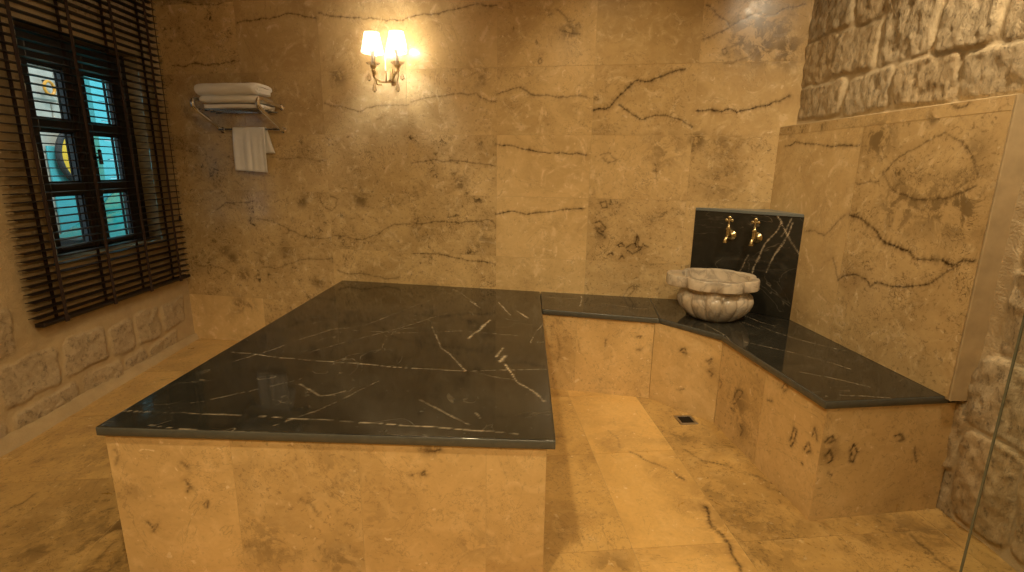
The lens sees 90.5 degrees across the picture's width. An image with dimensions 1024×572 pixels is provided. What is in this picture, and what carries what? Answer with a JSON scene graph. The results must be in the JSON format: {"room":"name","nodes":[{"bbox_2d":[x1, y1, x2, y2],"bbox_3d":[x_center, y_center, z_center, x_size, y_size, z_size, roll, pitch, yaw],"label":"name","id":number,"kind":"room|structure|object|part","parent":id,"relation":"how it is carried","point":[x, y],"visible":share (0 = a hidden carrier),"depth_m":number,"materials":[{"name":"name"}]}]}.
{"room":"spa","nodes":[
{"label":"spa","id":0,"kind":"room"},
{"bbox_2d":[0,0,194,438],"bbox_3d":[-2.505,-0.394,1.392,0.199,2.920,4.831,1,13,-1],"label":"wall","id":1,"kind":"structure","parent":0,"point":[42,370],"depth_m":2.87,"materials":[{"name":"stone"}]},
{"bbox_2d":[14,25,149,256],"bbox_3d":[-2.599,-0.841,3.053,0.150,1.400,0.880,1,13,-1],"label":"window","id":2,"kind":"structure","parent":1,"relation":"in","point":[39,122],"depth_m":3.07,"materials":[{"name":"black wood"}]},
{"bbox_3d":[-2.589,-0.763,2.883,0.042,1.123,0.362,1,13,-1],"label":"sash","id":3,"kind":"part","parent":2,"relation":"part of","materials":[{"name":"brown wood"}]},
{"bbox_2d":[0,0,190,327],"bbox_3d":[-2.431,-0.940,2.969,0.085,2.099,1.315,1,13,-1],"label":"blind","id":4,"kind":"object","parent":2,"relation":"attached to","point":[66,316],"visible":1,"depth_m":2.91,"materials":[{"name":"brown wood"}]},
{"bbox_3d":[-2.440,0.062,3.222,0.053,0.020,1.262,1,13,-1],"label":"rail","id":5,"kind":"part","parent":4,"relation":"part of","materials":[{"name":"brown wood"}]},
{"bbox_3d":[-2.429,-1.288,3.551,0.004,1.590,0.004,1,13,-1],"label":"pull cord","id":6,"kind":"part","parent":4,"relation":"part of","materials":[{"name":"brown fabric"}]},
{"bbox_3d":[-2.550,-0.797,3.131,0.047,0.090,0.022,1,13,-1],"label":"handle","id":7,"kind":"part","parent":2,"relation":"part of","materials":[{"name":"black metal"}]},
{"bbox_3d":[-2.597,-0.849,3.254,0.042,1.123,0.392,1,13,-1],"label":"sash","id":8,"kind":"part","parent":2,"relation":"part of","materials":[{"name":"brown wood"}]},
{"bbox_2d":[0,333,198,456],"bbox_3d":[-2.437,0.951,1.751,0.098,0.100,4.720,1,13,-1],"label":"baseboard","id":9,"kind":"structure","parent":1,"relation":"attached to","point":[15,439],"depth_m":2.88,"materials":[{"name":"stone"}]},
{"bbox_2d":[152,0,814,365],"bbox_3d":[-0.360,-0.833,3.332,4.498,2.878,0.003,3,13,10],"label":"wall","id":10,"kind":"structure","parent":0,"point":[557,146],"depth_m":3.30,"materials":[{"name":"stone"}]},
{"bbox_2d":[190,96,286,132],"bbox_3d":[-1.831,-1.145,3.404,0.518,0.214,0.264,3,13,10],"label":"towel rack","id":11,"kind":"object","parent":10,"relation":"attached to","point":[259,109],"visible":0.9,"depth_m":3.39,"materials":[{"name":"silver metal"}]},
{"bbox_3d":[-2.066,-1.162,3.443,0.025,0.205,0.261,3,13,10],"label":"arm","id":12,"kind":"part","parent":11,"relation":"part of","materials":[{"name":"silver metal"}]},
{"bbox_3d":[-1.843,-1.162,3.332,0.476,0.009,0.009,3,13,10],"label":"shelf rod","id":13,"kind":"part","parent":11,"relation":"part of","materials":[{"name":"silver metal"}]},
{"bbox_2d":[199,95,274,110],"bbox_3d":[-1.827,-1.216,3.385,0.425,0.089,0.221,3,13,10],"label":"bath towel","id":14,"kind":"object","parent":11,"relation":"on","point":[228,101],"visible":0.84,"depth_m":3.30,"materials":[{"name":"white fabric"}]},
{"bbox_2d":[194,83,271,96],"bbox_3d":[-1.834,-1.289,3.347,0.444,0.083,0.215,3,13,10],"label":"bath towel","id":15,"kind":"object","parent":14,"relation":"on","point":[203,89],"visible":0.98,"depth_m":3.26,"materials":[{"name":"white fabric"}]},
{"bbox_3d":[-1.834,-1.170,3.380,0.476,0.009,0.009,3,13,10],"label":"shelf rod","id":16,"kind":"part","parent":11,"relation":"part of","materials":[{"name":"silver metal"}]},
{"bbox_3d":[-1.825,-1.178,3.429,0.476,0.009,0.009,3,13,10],"label":"shelf rod","id":17,"kind":"part","parent":11,"relation":"part of","materials":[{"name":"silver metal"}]},
{"bbox_3d":[-1.816,-1.186,3.477,0.476,0.009,0.009,3,13,10],"label":"shelf rod","id":18,"kind":"part","parent":11,"relation":"part of","materials":[{"name":"silver metal"}]},
{"bbox_3d":[-1.816,-1.083,3.509,0.476,0.020,0.020,3,13,10],"label":"hanging rail","id":19,"kind":"part","parent":11,"relation":"part of","materials":[{"name":"silver metal"}]},
{"bbox_2d":[232,127,274,172],"bbox_3d":[-1.796,-0.947,3.537,0.295,0.304,0.049,3,13,10],"label":"hand towel","id":20,"kind":"object","parent":11,"relation":"hanging from","point":[251,145],"visible":1,"depth_m":3.52,"materials":[{"name":"white fabric"}]},
{"bbox_3d":[-1.598,-1.135,3.360,0.025,0.205,0.261,3,13,10],"label":"arm","id":21,"kind":"part","parent":11,"relation":"part of","materials":[{"name":"silver metal"}]},
{"bbox_2d":[361,30,407,92],"bbox_3d":[-0.781,-1.375,3.126,0.236,0.346,0.262,-10,17,-40],"label":"wall sconce","id":22,"kind":"object","parent":10,"relation":"attached to","point":[396,43],"visible":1,"depth_m":3.09,"materials":[{"name":"metal"}]},
{"bbox_3d":[-0.858,-1.490,3.114,0.134,0.114,0.134,3,13,10],"label":"lamp shade","id":23,"kind":"part","parent":22,"relation":"part of","materials":[{"name":"fabric"}]},
{"bbox_3d":[-0.859,-1.435,3.127,0.137,0.004,0.137,3,13,10],"label":"shade trim","id":24,"kind":"part","parent":22,"relation":"part of","materials":[{"name":"white fabric"}]},
{"bbox_3d":[-0.860,-1.372,3.141,0.088,0.015,0.088,3,13,10],"label":"drip dish","id":25,"kind":"part","parent":22,"relation":"part of","materials":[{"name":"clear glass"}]},
{"bbox_3d":[-0.830,-1.302,3.180,0.074,0.084,0.065,3,13,10],"label":"arm","id":26,"kind":"part","parent":22,"relation":"part of","materials":[{"name":"metal"}]},
{"bbox_3d":[-0.775,-1.362,3.279,0.033,0.080,0.033,3,13,10],"label":"plate","id":27,"kind":"part","parent":22,"relation":"part of","materials":[{"name":"metal"}]},
{"bbox_3d":[-0.739,-1.298,3.167,0.117,0.083,0.041,12,17,40],"label":"arm","id":28,"kind":"part","parent":22,"relation":"part of","materials":[{"name":"metal"}]},
{"bbox_3d":[-0.702,-1.426,3.099,0.137,0.004,0.137,3,13,10],"label":"shade trim","id":29,"kind":"part","parent":22,"relation":"part of","materials":[{"name":"white fabric"}]},
{"bbox_3d":[-0.702,-1.482,3.086,0.134,0.114,0.134,3,13,10],"label":"lamp shade","id":30,"kind":"part","parent":22,"relation":"part of","materials":[{"name":"fabric"}]},
{"bbox_3d":[-0.703,-1.363,3.113,0.088,0.015,0.088,3,13,10],"label":"drip dish","id":31,"kind":"part","parent":22,"relation":"part of","materials":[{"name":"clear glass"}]},
{"bbox_2d":[690,207,803,318],"bbox_3d":[1.422,-0.165,3.064,0.604,0.587,0.238,13,18,42],"label":"backsplash","id":32,"kind":"structure","parent":10,"relation":"attached to","point":[773,260],"depth_m":2.92,"materials":[{"name":"black stone"}]},
{"bbox_2d":[723,216,735,242],"bbox_3d":[1.261,-0.330,2.952,0.060,0.155,0.099,13,18,42],"label":"tap","id":33,"kind":"object","parent":32,"relation":"attached to","point":[730,234],"visible":1,"depth_m":2.94,"materials":[{"name":"gold metal"}]},
{"bbox_3d":[1.257,-0.375,2.937,0.050,0.060,0.018,13,18,42],"label":"handle","id":34,"kind":"part","parent":33,"relation":"part of","materials":[{"name":"gold metal"}]},
{"bbox_2d":[748,218,761,245],"bbox_3d":[1.365,-0.305,2.855,0.060,0.155,0.099,13,18,42],"label":"tap","id":35,"kind":"object","parent":32,"relation":"attached to","point":[756,237],"visible":1,"depth_m":2.84,"materials":[{"name":"gold metal"}]},
{"bbox_3d":[1.346,-0.248,2.848,0.025,0.046,0.045,13,18,42],"label":"spout","id":36,"kind":"part","parent":35,"relation":"part of","materials":[{"name":"gold metal"}]},
{"bbox_3d":[1.362,-0.350,2.840,0.050,0.060,0.018,13,18,42],"label":"handle","id":37,"kind":"part","parent":35,"relation":"part of","materials":[{"name":"gold metal"}]},
{"bbox_2d":[770,95,1015,397],"bbox_3d":[1.583,-0.255,2.420,0.003,1.057,1.356,0,13,-3],"label":"wall panel","id":38,"kind":"object","parent":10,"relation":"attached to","point":[895,207],"depth_m":2.12,"materials":[{"name":"stone"}]},
{"bbox_2d":[0,338,1016,571],"bbox_3d":[-0.151,0.957,1.776,5.068,0.189,6.068,0,13,-5],"label":"floor","id":39,"kind":"structure","parent":0,"point":[630,487],"depth_m":2.03,"materials":[{"name":"stone"}]},
{"bbox_2d":[96,280,555,571],"bbox_3d":[-0.552,0.494,2.675,1.438,0.574,2.148,1,13,2],"label":"platform","id":40,"kind":"object","parent":39,"relation":"on","point":[367,426],"visible":1,"depth_m":1.67,"materials":[{"name":"black stone"}]},
{"bbox_3d":[-0.595,0.747,1.648,1.396,0.543,0.003,1,13,2],"label":"panel","id":41,"kind":"part","parent":40,"relation":"part of","materials":[{"name":"stone"}]},
{"bbox_3d":[0.128,0.597,2.340,0.003,0.543,1.467,1,13,2],"label":"panel","id":42,"kind":"part","parent":40,"relation":"part of","materials":[{"name":"stone"}]},
{"bbox_2d":[674,415,697,424],"bbox_3d":[0.928,0.715,2.713,0.096,0.004,0.096,0,13,-5],"label":"floor drain","id":43,"kind":"object","parent":39,"relation":"on","point":[682,419],"visible":1,"depth_m":2.71,"materials":[{"name":"metal"}]},
{"bbox_2d":[541,292,955,519],"bbox_3d":[0.930,0.491,2.679,1.558,0.529,1.598,1,13,2],"label":"bench","id":44,"kind":"object","parent":39,"relation":"on","point":[838,432],"visible":0.92,"depth_m":2.24,"materials":[{"name":"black stone"}]},
{"bbox_3d":[0.483,0.427,2.995,0.655,0.498,0.003,4,13,13],"label":"panel","id":45,"kind":"part","parent":44,"relation":"part of","materials":[{"name":"stone"}]},
{"bbox_3d":[0.510,0.124,3.132,0.731,0.030,0.478,3,13,10],"label":"seat","id":46,"kind":"part","parent":44,"relation":"part of","materials":[{"name":"black stone"}]},
{"bbox_3d":[0.937,0.484,2.779,0.003,0.498,0.395,-11,17,-41],"label":"panel","id":47,"kind":"part","parent":44,"relation":"part of","materials":[{"name":"stone"}]},
{"bbox_2d":[666,268,759,321],"bbox_3d":[1.119,0.057,2.861,0.490,0.241,0.438,1,13,2],"label":"stone basin","id":48,"kind":"object","parent":44,"relation":"on","point":[706,294],"visible":1,"depth_m":2.73,"materials":[{"name":"stone"}]},
{"bbox_3d":[1.109,0.604,2.271,0.004,0.498,0.750,-1,13,-6],"label":"panel","id":49,"kind":"part","parent":44,"relation":"part of","materials":[{"name":"beige stone"}]},
{"bbox_3d":[1.216,0.261,2.583,0.740,0.030,1.515,0,13,-4],"label":"seat","id":50,"kind":"part","parent":44,"relation":"part of","materials":[{"name":"black stone"}]},
{"bbox_3d":[1.415,0.685,1.940,0.542,0.498,0.003,-1,13,-7],"label":"panel","id":51,"kind":"part","parent":44,"relation":"part of","materials":[{"name":"stone"}]},
{"bbox_2d":[959,314,1023,571],"bbox_3d":[1.460,0.027,1.212,0.439,2.050,0.024,1,13,2],"label":"glass screen","id":52,"kind":"object","parent":39,"relation":"on","point":[1022,322],"visible":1,"depth_m":1.30,"materials":[{"name":"glass"}]},
{"bbox_2d":[797,0,1023,571],"bbox_3d":[1.732,-0.279,1.066,0.052,2.880,4.400,0,13,-3],"label":"wall","id":53,"kind":"structure","parent":0,"point":[863,57],"depth_m":1.89,"materials":[{"name":"stone"}]},
{"bbox_2d":[782,93,1023,400],"bbox_3d":[1.644,-0.253,2.432,0.115,1.073,1.382,0,13,-3],"label":"trim","id":54,"kind":"structure","parent":53,"relation":"attached to","point":[1011,171],"depth_m":1.76,"materials":[{"name":"stone"}]},
{"label":"outside","id":55,"kind":"structure","parent":0,"visible":0},
{"bbox_3d":[-5.699,0.028,6.515,6.140,0.100,11.000,1,13,2],"label":"ground","id":56,"kind":"structure","parent":55,"visible":0},
{"bbox_2d":[28,64,61,234],"bbox_3d":[-4.476,-1.231,3.196,0.170,3.882,3.985,1,13,2],"label":"wall","id":57,"kind":"structure","parent":56,"relation":"on","point":[45,139],"depth_m":4.74,"materials":[{"name":"paint"}]},
{"bbox_2d":[41,80,55,94],"bbox_3d":[-4.307,-1.832,4.702,0.073,0.146,0.126,1,13,2],"label":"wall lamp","id":58,"kind":"object","parent":57,"relation":"attached to","point":[45,82],"visible":0.75,"depth_m":4.68,"materials":[{"name":"yellow metal"}]},
{"bbox_2d":[45,146,79,232],"bbox_3d":[-4.339,-0.535,5.105,0.020,1.670,0.400,1,13,2],"label":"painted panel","id":59,"kind":"object","parent":57,"relation":"attached to","point":[50,155],"visible":0.13,"depth_m":4.89,"materials":[{"name":"teal paint"}]},
{"bbox_2d":[58,193,161,260],"bbox_3d":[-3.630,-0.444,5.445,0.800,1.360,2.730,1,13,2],"label":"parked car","id":60,"kind":"object","parent":56,"relation":"on","point":[109,199],"visible":0.02,"depth_m":4.47,"materials":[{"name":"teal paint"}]},
{"bbox_2d":[60,238,82,245],"bbox_3d":[-3.672,-0.325,4.129,0.440,0.120,0.110,1,13,2],"label":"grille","id":61,"kind":"object","parent":60,"relation":"attached to","point":[76,240],"depth_m":4.07,"materials":[{"name":"grey metal"}]},
{"bbox_2d":[84,74,151,200],"bbox_3d":[-4.149,-1.524,6.067,0.080,3.170,1.930,1,13,2],"label":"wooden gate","id":62,"kind":"object","parent":56,"relation":"on","point":[107,164],"visible":0.07,"depth_m":5.15,"materials":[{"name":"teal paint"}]},
{"bbox_2d":[55,134,109,180],"bbox_3d":[-4.258,-1.286,5.053,0.057,0.602,0.603,1,13,2],"label":"round sign","id":63,"kind":"object","parent":62,"relation":"attached to","point":[61,140],"visible":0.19,"depth_m":4.80,"materials":[{"name":"yellow paint"}]},
{"bbox_3d":[-4.149,-1.524,6.067,0.080,3.170,1.930,1,13,2],"label":"gate frame","id":64,"kind":"part","parent":62,"relation":"part of","materials":[{"name":"black wood"}]}
]}

